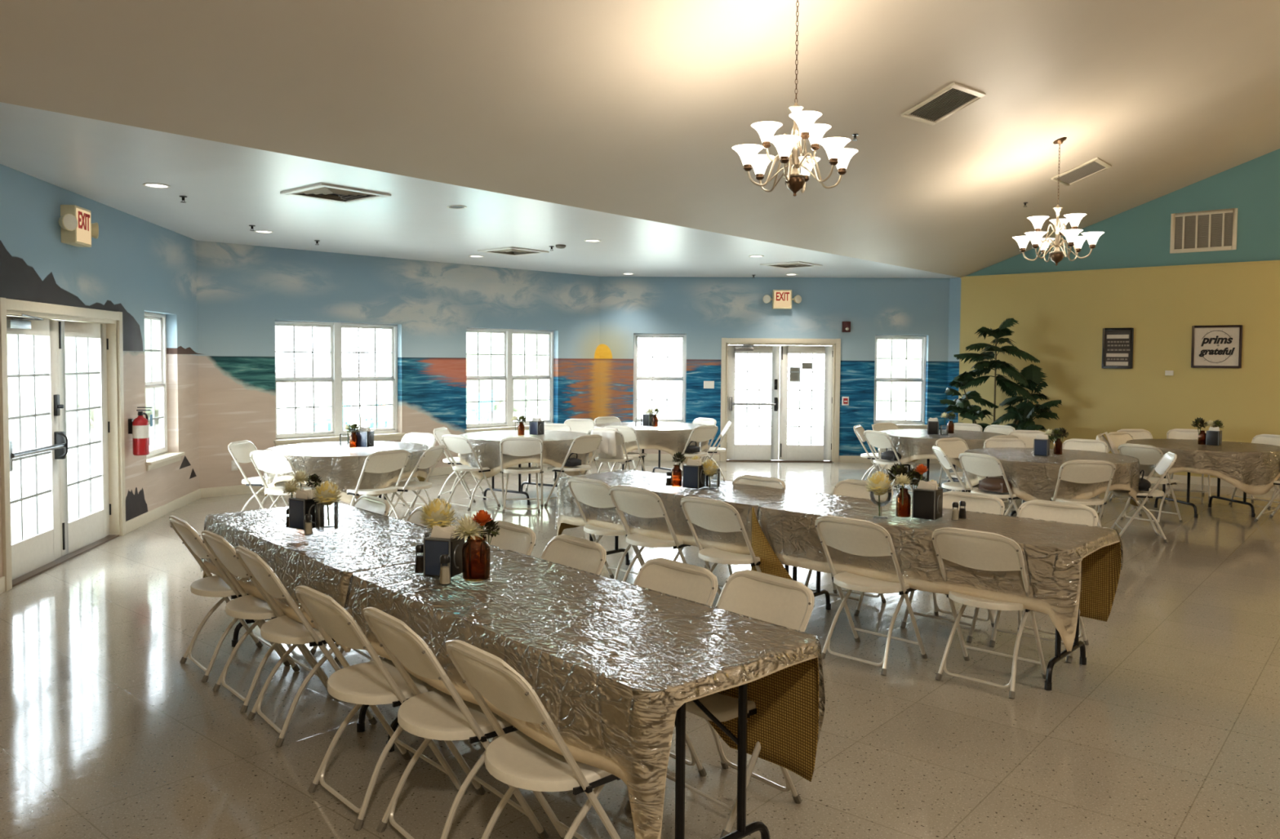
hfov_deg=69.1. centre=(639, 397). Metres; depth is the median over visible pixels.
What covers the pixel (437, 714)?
folding chair
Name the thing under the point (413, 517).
folding chair
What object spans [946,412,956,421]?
sprig
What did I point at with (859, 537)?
folding chair
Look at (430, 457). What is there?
folding chair
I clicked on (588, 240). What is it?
recessed light
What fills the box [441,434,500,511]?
folding chair
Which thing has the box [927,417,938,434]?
napkin holder
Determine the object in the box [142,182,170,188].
recessed light
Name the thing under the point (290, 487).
flower
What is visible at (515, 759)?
folding chair
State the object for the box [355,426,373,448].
napkin holder
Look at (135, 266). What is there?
wall
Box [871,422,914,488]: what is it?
folding chair
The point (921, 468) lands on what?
flower
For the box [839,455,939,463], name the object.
baseboard
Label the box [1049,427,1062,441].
sprig
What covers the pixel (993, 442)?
folding chair
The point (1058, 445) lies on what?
bottle
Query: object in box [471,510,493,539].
flower
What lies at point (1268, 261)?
trim
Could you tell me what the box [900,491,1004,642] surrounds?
folding chair
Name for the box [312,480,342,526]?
flower
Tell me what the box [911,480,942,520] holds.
napkin holder
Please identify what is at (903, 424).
window
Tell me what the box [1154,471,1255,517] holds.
round table
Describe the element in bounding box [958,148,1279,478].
wall
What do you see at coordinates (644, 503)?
folding chair
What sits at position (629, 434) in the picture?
folding chair
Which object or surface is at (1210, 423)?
flower
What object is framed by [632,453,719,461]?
baseboard
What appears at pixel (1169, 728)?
floor
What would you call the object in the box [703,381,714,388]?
paper notice
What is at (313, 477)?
sprig
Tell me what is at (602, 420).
folding chair
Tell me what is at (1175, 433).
folding chair
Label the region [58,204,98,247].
exit sign
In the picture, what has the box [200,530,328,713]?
folding chair
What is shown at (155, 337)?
window
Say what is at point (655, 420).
bottle
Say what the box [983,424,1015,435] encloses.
folding chair
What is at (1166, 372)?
thermostat
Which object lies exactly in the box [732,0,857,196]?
chandelier
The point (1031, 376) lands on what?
tree
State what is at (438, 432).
folding chair
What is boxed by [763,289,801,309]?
exit sign
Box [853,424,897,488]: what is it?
folding chair
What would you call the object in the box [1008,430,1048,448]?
folding chair
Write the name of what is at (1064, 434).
sprig
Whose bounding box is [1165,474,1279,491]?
baseboard
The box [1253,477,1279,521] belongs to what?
folding chair
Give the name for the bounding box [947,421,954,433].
bottle
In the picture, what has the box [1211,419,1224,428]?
sprig
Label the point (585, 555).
folding chair
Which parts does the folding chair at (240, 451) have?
backrest, frame, leg, leg, seat, leg, leg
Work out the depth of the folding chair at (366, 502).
5.57 m
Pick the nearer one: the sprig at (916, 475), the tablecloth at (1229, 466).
the sprig at (916, 475)
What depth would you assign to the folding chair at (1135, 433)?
11.67 m
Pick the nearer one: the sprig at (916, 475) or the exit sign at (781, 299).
the sprig at (916, 475)
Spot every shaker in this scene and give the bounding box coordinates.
[285,508,288,528]
[304,514,312,534]
[414,543,423,573]
[438,554,451,585]
[665,471,671,486]
[951,502,959,520]
[958,501,966,519]
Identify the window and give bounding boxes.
[144,311,184,471]
[273,320,405,446]
[464,327,553,433]
[633,333,686,422]
[871,335,927,429]
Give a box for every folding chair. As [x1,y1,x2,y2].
[168,515,290,682]
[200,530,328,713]
[227,440,288,511]
[235,546,377,746]
[249,450,317,509]
[294,585,466,830]
[310,494,389,655]
[333,506,450,662]
[346,449,409,519]
[363,607,548,838]
[381,432,436,513]
[387,444,444,520]
[433,426,484,499]
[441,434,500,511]
[445,640,621,838]
[482,520,535,555]
[499,436,543,513]
[524,423,571,493]
[540,534,606,575]
[543,434,602,506]
[552,418,595,480]
[567,477,644,579]
[587,428,633,472]
[594,416,635,471]
[604,425,646,471]
[608,485,690,582]
[624,557,718,812]
[666,569,814,838]
[670,425,718,479]
[675,417,715,476]
[680,496,761,595]
[702,421,731,480]
[703,475,785,586]
[804,479,893,615]
[814,515,927,675]
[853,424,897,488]
[863,430,915,494]
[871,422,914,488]
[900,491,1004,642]
[931,527,1046,698]
[932,445,978,492]
[935,437,968,491]
[937,422,982,486]
[958,452,1019,515]
[982,435,1017,503]
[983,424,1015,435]
[983,437,1026,511]
[989,499,1097,662]
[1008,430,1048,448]
[1049,459,1115,527]
[1062,438,1107,516]
[1097,433,1146,510]
[1106,431,1165,503]
[1109,451,1177,542]
[1116,429,1171,498]
[1118,443,1182,525]
[1166,428,1210,499]
[1229,434,1279,509]
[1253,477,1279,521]
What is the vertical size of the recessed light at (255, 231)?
0.008 m
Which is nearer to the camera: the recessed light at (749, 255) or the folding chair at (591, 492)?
the folding chair at (591, 492)
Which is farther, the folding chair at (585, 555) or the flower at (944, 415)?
the flower at (944, 415)
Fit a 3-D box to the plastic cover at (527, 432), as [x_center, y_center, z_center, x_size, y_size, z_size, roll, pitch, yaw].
[-1.339,0.623,10.883,1.574,0.355,1.586,0,2,-15]
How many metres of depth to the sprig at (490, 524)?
3.84 m
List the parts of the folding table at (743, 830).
leg frame, leg frame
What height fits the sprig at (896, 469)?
0.206 m
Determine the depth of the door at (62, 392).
7.42 m
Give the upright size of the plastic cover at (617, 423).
0.353 m
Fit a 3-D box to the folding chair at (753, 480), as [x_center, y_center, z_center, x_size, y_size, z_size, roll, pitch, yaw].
[0.711,0.988,6.537,0.464,0.823,0.500,3,3,41]
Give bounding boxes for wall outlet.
[231,460,238,471]
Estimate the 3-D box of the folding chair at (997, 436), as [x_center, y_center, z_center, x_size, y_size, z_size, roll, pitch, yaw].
[4.046,0.834,10.790,0.464,0.823,0.500,-1,3,-21]
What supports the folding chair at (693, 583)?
on the floor
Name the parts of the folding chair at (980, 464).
backrest, frame, seat, leg, leg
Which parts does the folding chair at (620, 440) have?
backrest, frame, seat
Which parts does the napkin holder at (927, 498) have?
plate, edge trim, plate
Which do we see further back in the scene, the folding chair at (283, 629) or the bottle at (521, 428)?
the bottle at (521, 428)
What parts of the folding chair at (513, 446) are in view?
leg, leg, backrest, frame, seat, leg, leg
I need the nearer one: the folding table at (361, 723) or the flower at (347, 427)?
the folding table at (361, 723)
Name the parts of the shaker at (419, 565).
glass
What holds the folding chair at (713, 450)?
on the floor
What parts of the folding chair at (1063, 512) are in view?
leg, leg, backrest, frame, leg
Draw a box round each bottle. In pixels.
[349,431,357,448]
[462,535,490,582]
[517,422,524,435]
[652,415,657,426]
[671,464,682,487]
[895,488,911,517]
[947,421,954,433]
[1053,438,1062,454]
[1197,430,1205,444]
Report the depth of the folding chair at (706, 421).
13.23 m
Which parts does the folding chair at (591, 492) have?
backrest, leg, frame, leg, seat, leg, leg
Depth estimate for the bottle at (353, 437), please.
9.17 m
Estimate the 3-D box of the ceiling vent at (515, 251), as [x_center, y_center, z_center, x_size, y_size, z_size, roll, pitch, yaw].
[-1.563,-1.795,11.465,0.625,0.018,0.620,2,3,41]
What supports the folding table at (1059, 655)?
on the floor
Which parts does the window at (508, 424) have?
sash, sash, sill, sash, sash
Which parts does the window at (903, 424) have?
sash, sill, sash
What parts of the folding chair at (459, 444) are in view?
leg, backrest, frame, leg, seat, leg, leg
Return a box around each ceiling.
[0,0,1279,277]
[0,102,959,278]
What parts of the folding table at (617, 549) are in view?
leg frame, leg frame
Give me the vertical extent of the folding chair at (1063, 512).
0.823 m
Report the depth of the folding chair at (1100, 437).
10.90 m
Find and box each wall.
[0,164,199,577]
[196,240,599,488]
[599,276,949,461]
[946,277,960,464]
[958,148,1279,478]
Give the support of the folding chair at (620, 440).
on the floor
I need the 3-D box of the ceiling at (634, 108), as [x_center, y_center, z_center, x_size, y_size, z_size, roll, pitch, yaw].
[1.690,-2.674,-2.641,17.300,3.180,31.233,2,3,41]
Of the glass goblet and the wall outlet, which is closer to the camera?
the glass goblet
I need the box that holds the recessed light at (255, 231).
[253,230,273,233]
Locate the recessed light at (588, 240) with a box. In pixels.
[583,239,601,242]
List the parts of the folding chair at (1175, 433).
frame, backrest, leg, leg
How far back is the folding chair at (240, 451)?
9.03 m
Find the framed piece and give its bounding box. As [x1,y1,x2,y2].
[1101,328,1133,368]
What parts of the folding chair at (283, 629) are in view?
backrest, leg, frame, seat, leg, leg, leg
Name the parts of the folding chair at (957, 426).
leg, backrest, frame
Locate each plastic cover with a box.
[262,440,429,487]
[458,430,593,466]
[554,469,822,541]
[594,422,709,453]
[756,493,1123,592]
[877,429,1005,462]
[962,447,1140,498]
[1125,439,1279,484]
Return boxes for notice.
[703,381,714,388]
[789,367,799,382]
[801,362,811,369]
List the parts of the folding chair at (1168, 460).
leg, leg, seat, leg, leg, frame, backrest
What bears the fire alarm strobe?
attached to the wall at (707, 309)
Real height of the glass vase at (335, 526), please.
0.152 m
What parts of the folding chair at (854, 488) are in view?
leg, leg, frame, backrest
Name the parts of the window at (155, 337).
pane, sash, pane, sash, frame, sill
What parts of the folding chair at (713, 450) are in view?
seat, leg, frame, backrest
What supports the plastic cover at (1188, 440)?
on the tablecloth at (1229, 466)
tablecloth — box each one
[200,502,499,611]
[202,502,497,652]
[264,441,428,503]
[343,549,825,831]
[347,551,818,838]
[457,430,592,479]
[556,470,819,555]
[595,422,708,462]
[751,494,1120,651]
[877,429,1002,471]
[964,448,1138,506]
[1127,439,1279,494]
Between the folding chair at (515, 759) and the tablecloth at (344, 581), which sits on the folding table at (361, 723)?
the tablecloth at (344, 581)
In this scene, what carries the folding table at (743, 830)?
on the floor
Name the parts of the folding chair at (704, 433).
seat, frame, backrest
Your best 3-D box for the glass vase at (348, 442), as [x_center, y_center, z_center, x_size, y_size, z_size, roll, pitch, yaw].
[-2.989,0.433,9.392,0.097,0.119,0.097,0,2,0]
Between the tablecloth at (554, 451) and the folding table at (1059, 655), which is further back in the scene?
the tablecloth at (554, 451)
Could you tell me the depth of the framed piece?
13.21 m
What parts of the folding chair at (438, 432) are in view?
backrest, frame, leg, seat, leg, leg, leg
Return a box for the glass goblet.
[870,488,892,519]
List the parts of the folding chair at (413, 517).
frame, backrest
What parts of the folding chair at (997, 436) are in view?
backrest, frame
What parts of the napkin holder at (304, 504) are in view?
plate, edge trim, plate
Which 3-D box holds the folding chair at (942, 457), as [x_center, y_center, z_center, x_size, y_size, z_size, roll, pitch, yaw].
[3.141,0.899,9.081,0.500,0.823,0.464,1,2,4]
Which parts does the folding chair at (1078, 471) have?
seat, frame, backrest, leg, leg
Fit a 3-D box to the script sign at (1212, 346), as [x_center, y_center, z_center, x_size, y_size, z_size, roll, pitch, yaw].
[7.709,-0.673,12.427,0.576,0.573,0.036,2,3,40]
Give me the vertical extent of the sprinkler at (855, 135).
0.050 m
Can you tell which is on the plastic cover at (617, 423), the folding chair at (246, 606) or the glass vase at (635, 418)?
the glass vase at (635, 418)
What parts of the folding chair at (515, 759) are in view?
backrest, leg, frame, seat, leg, leg, leg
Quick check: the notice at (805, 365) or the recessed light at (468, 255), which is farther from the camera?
the notice at (805, 365)
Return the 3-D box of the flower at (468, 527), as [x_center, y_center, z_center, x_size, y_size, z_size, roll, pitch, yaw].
[-0.702,0.607,3.820,0.162,0.262,0.164,0,2,0]
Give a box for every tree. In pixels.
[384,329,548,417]
[939,318,1061,442]
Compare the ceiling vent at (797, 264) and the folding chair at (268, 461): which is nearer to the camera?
the folding chair at (268, 461)
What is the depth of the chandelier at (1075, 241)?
9.53 m
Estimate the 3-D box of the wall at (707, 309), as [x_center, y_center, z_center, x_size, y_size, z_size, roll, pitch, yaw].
[2.141,-0.440,15.064,5.592,2.970,0.190,0,2,2]
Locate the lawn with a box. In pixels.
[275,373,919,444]
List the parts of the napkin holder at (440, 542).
plate, edge trim, plate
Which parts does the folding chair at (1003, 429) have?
frame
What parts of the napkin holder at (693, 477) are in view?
plate, edge trim, plate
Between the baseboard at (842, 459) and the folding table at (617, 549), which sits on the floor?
the folding table at (617, 549)
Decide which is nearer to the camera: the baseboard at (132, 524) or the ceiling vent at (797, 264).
the baseboard at (132, 524)
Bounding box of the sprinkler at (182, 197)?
[179,195,186,203]
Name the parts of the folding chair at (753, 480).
leg, frame, backrest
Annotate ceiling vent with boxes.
[280,182,391,204]
[477,246,548,256]
[760,261,822,268]
[900,82,986,125]
[1050,157,1111,186]
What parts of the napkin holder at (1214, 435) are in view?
plate, edge trim, plate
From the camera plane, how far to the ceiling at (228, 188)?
8.56 m
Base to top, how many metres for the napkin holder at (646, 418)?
0.205 m
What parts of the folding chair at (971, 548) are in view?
leg, leg, backrest, frame, seat, leg, leg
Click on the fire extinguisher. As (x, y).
(138, 427)
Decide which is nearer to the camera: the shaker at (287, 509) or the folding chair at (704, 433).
the shaker at (287, 509)
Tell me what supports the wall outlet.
attached to the wall at (242, 291)
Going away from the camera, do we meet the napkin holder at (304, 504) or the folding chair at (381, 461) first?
the napkin holder at (304, 504)
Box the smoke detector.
[555,244,565,248]
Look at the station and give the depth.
14.94 m
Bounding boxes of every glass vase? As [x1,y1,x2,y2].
[314,500,338,531]
[339,433,349,446]
[423,532,431,537]
[635,417,642,426]
[705,468,720,488]
[940,425,948,435]
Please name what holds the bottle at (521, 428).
on the plastic cover at (527, 432)
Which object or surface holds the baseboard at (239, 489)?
attached to the wall at (242, 291)
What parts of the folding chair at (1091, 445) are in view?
frame, backrest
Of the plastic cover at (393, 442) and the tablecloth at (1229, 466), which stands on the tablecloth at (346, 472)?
the plastic cover at (393, 442)
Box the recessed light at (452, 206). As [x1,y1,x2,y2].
[446,204,466,208]
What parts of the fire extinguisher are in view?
valve handle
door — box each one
[0,297,125,591]
[720,337,840,462]
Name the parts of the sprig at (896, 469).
stem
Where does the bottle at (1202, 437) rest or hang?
on the plastic cover at (1188, 440)
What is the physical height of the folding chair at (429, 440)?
0.823 m
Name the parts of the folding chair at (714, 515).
backrest, leg, leg, frame, seat, leg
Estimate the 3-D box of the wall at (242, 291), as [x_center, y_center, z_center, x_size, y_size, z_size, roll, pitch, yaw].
[-2.943,-0.390,12.949,6.202,2.970,0.190,-2,3,-44]
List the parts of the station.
pull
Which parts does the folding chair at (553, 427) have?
leg, backrest, frame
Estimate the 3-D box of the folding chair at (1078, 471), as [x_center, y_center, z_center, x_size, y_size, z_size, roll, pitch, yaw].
[3.874,0.941,8.216,0.464,0.823,0.500,1,2,6]
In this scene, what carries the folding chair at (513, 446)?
on the floor
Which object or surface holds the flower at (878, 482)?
in the glass goblet
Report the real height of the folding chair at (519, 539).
0.823 m
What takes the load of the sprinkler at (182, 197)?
attached to the ceiling at (228, 188)
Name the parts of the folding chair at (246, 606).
backrest, leg, frame, seat, leg, leg, leg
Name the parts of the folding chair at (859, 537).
leg, leg, backrest, frame, seat, leg, leg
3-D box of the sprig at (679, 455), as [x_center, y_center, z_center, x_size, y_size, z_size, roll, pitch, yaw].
[0.275,0.451,6.574,0.102,0.135,0.106,0,2,0]
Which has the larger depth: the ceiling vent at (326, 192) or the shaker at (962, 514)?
the ceiling vent at (326, 192)
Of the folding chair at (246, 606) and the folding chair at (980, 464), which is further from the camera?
the folding chair at (980, 464)
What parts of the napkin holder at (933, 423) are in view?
plate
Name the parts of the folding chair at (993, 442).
backrest, frame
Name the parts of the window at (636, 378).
sash, sash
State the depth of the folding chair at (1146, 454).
9.54 m
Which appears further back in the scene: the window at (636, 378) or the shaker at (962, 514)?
the window at (636, 378)
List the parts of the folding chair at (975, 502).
leg, leg, frame, leg, backrest, leg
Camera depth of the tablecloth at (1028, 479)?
8.40 m
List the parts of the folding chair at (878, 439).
backrest, frame, seat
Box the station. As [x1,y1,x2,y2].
[841,396,848,405]
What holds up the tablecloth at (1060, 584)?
on the folding table at (1059, 655)
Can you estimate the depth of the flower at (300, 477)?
5.20 m
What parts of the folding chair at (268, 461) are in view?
backrest, leg, leg, frame, seat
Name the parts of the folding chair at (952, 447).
backrest, frame, seat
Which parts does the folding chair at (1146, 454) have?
leg, backrest, frame, seat, leg, leg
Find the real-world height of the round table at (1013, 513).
0.739 m
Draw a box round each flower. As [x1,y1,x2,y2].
[280,479,302,497]
[289,469,310,488]
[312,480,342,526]
[342,423,353,441]
[418,497,457,528]
[449,514,486,541]
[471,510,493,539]
[511,416,519,431]
[647,408,653,413]
[691,455,702,462]
[701,458,718,487]
[864,471,893,515]
[893,473,911,505]
[914,463,927,480]
[940,413,948,426]
[1044,429,1053,438]
[1205,420,1215,426]
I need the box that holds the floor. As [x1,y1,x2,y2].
[0,460,1279,838]
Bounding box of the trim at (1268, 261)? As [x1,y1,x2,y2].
[960,260,1279,279]
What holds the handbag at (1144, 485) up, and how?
on the folding chair at (1168, 460)
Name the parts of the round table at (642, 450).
leg frame, leg frame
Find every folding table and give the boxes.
[231,574,386,732]
[386,683,769,838]
[589,533,789,573]
[759,509,1086,690]
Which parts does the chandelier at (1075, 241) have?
lamp shade, lamp shade, lamp shade, arm, arm, lamp shade, arm, arm, lamp shade, chain, lamp shade, arm, arm, arm, lamp shade, lamp shade, arm, lamp shade, lamp shade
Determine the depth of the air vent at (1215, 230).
12.50 m
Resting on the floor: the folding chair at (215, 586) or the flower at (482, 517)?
the folding chair at (215, 586)
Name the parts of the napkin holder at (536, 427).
plate, edge trim, plate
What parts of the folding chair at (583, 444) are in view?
leg, seat, frame, backrest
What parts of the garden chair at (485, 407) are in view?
leg, seat, armrest, leg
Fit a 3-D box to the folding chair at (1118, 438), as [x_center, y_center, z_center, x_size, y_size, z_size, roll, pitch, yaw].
[5.874,0.839,11.014,0.464,0.823,0.500,-1,3,-27]
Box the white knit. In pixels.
[591,427,625,464]
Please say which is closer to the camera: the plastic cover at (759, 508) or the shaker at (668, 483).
the plastic cover at (759, 508)
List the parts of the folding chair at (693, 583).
frame, backrest, leg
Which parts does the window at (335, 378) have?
sash, sash, sill, sash, sash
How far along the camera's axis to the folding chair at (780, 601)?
3.54 m
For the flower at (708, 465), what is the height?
0.228 m
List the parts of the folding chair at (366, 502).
frame, backrest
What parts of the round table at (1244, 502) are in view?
leg frame, leg frame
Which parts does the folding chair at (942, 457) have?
backrest, frame, seat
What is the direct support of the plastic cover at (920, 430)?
on the tablecloth at (922, 446)
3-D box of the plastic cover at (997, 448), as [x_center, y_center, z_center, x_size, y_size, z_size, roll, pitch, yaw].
[3.966,0.739,9.028,1.578,0.352,1.591,1,3,21]
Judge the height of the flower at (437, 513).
0.262 m
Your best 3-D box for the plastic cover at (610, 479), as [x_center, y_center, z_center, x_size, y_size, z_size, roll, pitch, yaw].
[0.303,0.833,6.706,1.937,0.401,0.884,3,3,43]
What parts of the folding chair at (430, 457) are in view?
leg, leg, seat, leg, leg, frame, backrest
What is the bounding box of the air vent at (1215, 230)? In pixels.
[1169,208,1237,253]
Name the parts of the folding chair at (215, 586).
backrest, frame, leg, seat, leg, leg, leg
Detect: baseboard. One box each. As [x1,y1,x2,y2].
[0,576,4,594]
[125,488,200,533]
[200,454,598,497]
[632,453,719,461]
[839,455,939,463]
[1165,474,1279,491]
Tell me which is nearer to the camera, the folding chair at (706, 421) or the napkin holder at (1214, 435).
the napkin holder at (1214, 435)
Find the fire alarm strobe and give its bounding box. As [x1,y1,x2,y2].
[841,321,850,332]
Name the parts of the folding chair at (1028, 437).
frame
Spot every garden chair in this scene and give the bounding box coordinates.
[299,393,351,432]
[346,392,391,429]
[466,387,496,423]
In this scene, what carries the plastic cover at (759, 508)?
on the tablecloth at (1060, 584)
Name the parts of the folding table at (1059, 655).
leg frame, leg frame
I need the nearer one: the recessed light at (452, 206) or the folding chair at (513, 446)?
the recessed light at (452, 206)
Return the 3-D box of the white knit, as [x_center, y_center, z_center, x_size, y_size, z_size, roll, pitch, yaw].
[-0.388,0.590,11.153,0.353,0.451,0.346,1,3,21]
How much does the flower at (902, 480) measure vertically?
0.186 m
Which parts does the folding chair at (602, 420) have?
backrest, frame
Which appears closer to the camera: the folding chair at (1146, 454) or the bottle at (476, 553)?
the bottle at (476, 553)
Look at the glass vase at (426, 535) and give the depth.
4.07 m
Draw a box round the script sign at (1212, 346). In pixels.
[1191,324,1242,368]
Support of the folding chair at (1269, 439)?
on the floor
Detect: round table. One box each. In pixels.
[483,462,559,505]
[622,448,682,472]
[902,458,959,489]
[1009,500,1026,516]
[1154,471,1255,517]
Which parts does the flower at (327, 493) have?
stem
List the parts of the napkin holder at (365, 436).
plate, plate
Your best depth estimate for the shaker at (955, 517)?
5.29 m
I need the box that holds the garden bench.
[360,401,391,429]
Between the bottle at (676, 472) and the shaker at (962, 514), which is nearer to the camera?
the shaker at (962, 514)
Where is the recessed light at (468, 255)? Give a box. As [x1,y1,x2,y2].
[468,255,484,257]
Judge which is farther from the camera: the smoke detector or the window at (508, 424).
the window at (508, 424)
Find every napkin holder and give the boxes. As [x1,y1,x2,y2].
[288,488,324,530]
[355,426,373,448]
[423,525,464,577]
[528,417,544,435]
[642,411,655,426]
[682,458,705,488]
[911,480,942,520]
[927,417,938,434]
[1033,434,1049,456]
[1205,426,1222,445]
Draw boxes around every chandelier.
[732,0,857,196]
[1012,137,1103,266]
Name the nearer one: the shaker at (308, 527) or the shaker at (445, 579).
the shaker at (445, 579)
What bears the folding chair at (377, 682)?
on the floor
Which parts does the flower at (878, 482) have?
stem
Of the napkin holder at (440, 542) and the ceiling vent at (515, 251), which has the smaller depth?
the napkin holder at (440, 542)
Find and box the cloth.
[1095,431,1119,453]
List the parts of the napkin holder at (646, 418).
plate, plate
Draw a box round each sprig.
[305,473,322,489]
[346,422,360,432]
[477,518,500,545]
[515,415,527,422]
[651,408,661,416]
[672,451,685,465]
[886,462,913,493]
[906,467,928,488]
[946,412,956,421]
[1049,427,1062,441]
[1057,427,1068,441]
[1191,417,1208,435]
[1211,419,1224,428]
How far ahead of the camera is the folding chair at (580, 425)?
12.82 m
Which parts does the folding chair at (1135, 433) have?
backrest, frame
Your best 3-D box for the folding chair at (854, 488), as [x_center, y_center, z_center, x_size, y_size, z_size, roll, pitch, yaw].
[1.411,1.001,6.336,0.464,0.823,0.500,3,3,42]
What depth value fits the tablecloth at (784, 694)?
3.09 m
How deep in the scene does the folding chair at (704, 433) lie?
11.77 m
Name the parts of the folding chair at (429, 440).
leg, frame, backrest, leg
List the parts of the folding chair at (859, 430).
backrest, frame, leg, seat, leg, leg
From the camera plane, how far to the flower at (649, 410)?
12.26 m
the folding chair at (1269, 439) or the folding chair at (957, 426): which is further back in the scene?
the folding chair at (957, 426)
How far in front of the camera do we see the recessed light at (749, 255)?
11.84 m
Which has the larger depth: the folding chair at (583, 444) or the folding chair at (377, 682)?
the folding chair at (583, 444)
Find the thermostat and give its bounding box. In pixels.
[1164,370,1173,375]
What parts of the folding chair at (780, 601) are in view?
leg, seat, leg, frame, backrest, leg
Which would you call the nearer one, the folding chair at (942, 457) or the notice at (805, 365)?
the folding chair at (942, 457)
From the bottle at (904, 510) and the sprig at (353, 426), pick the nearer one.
the bottle at (904, 510)
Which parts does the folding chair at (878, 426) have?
backrest, frame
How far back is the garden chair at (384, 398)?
17.90 m
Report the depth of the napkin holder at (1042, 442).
8.89 m
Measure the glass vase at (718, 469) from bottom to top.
0.132 m
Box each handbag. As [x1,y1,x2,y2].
[563,453,581,466]
[684,440,699,453]
[880,447,902,461]
[978,475,1012,493]
[1138,470,1151,491]
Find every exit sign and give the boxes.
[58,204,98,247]
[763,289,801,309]
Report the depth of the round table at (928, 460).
11.27 m
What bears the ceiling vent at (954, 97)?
in the ceiling at (634, 108)
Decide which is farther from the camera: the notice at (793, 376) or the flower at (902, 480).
the notice at (793, 376)
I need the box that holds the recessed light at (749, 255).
[748,255,764,257]
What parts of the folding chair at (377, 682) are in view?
backrest, leg, frame, leg, seat, leg, leg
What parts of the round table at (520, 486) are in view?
leg frame, leg frame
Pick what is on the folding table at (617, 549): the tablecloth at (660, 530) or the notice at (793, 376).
the tablecloth at (660, 530)
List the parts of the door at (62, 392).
pane, pull handle, pane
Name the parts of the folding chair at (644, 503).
leg, leg, backrest, frame, seat, leg, leg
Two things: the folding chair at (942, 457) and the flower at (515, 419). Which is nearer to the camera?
the folding chair at (942, 457)
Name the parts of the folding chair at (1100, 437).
backrest, frame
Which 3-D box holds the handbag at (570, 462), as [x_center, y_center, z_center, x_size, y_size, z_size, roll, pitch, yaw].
[-0.757,0.695,10.371,0.154,0.158,0.236,3,3,41]
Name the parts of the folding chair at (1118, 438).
backrest, frame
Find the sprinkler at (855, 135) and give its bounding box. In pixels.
[852,133,858,141]
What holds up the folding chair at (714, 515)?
on the floor
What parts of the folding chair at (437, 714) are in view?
backrest, leg, frame, seat, leg, leg, leg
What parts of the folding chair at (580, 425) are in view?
backrest, frame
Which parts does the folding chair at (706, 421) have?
frame, backrest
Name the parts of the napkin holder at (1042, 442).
plate, plate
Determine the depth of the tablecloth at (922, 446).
11.05 m
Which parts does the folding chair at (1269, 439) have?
leg, backrest, frame, leg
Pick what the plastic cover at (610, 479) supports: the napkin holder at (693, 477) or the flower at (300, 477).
the napkin holder at (693, 477)
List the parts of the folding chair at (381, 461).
leg, seat, frame, backrest, leg, leg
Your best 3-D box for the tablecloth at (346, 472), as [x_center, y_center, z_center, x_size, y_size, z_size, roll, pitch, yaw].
[-2.885,0.728,9.214,1.559,0.440,1.563,-1,3,-23]
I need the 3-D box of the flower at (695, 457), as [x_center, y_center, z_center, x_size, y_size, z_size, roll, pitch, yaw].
[0.412,0.508,6.823,0.100,0.160,0.101,0,2,0]
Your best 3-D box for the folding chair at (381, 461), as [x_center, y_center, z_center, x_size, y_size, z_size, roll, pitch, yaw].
[-2.433,0.880,8.528,0.500,0.823,0.464,2,3,41]
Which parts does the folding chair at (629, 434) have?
backrest, frame, seat, leg, leg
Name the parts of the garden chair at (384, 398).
armrest, armrest, leg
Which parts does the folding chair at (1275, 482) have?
leg, leg, seat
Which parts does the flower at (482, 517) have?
stem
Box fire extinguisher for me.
[128,407,152,455]
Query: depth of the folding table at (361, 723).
4.12 m
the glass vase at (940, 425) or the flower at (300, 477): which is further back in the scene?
the glass vase at (940, 425)
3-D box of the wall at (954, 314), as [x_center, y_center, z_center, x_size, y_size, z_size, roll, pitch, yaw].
[5.072,-0.410,14.870,0.190,2.970,0.208,-1,3,-38]
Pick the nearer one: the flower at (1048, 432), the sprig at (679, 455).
the sprig at (679, 455)
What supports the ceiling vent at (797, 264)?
in the ceiling at (228, 188)
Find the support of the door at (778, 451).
in the wall at (707, 309)
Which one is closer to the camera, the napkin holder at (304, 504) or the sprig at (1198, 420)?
the napkin holder at (304, 504)
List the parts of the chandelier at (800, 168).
lamp shade, lamp shade, lamp shade, arm, arm, arm, lamp shade, arm, lamp shade, chain, arm, arm, lamp shade, arm, lamp shade, arm, lamp shade, arm, lamp shade, lamp shade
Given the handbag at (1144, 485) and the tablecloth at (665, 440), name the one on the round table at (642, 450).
the tablecloth at (665, 440)
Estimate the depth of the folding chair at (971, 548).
4.68 m
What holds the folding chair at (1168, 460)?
on the floor
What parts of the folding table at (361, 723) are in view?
leg frame, leg frame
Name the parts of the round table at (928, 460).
leg frame, leg frame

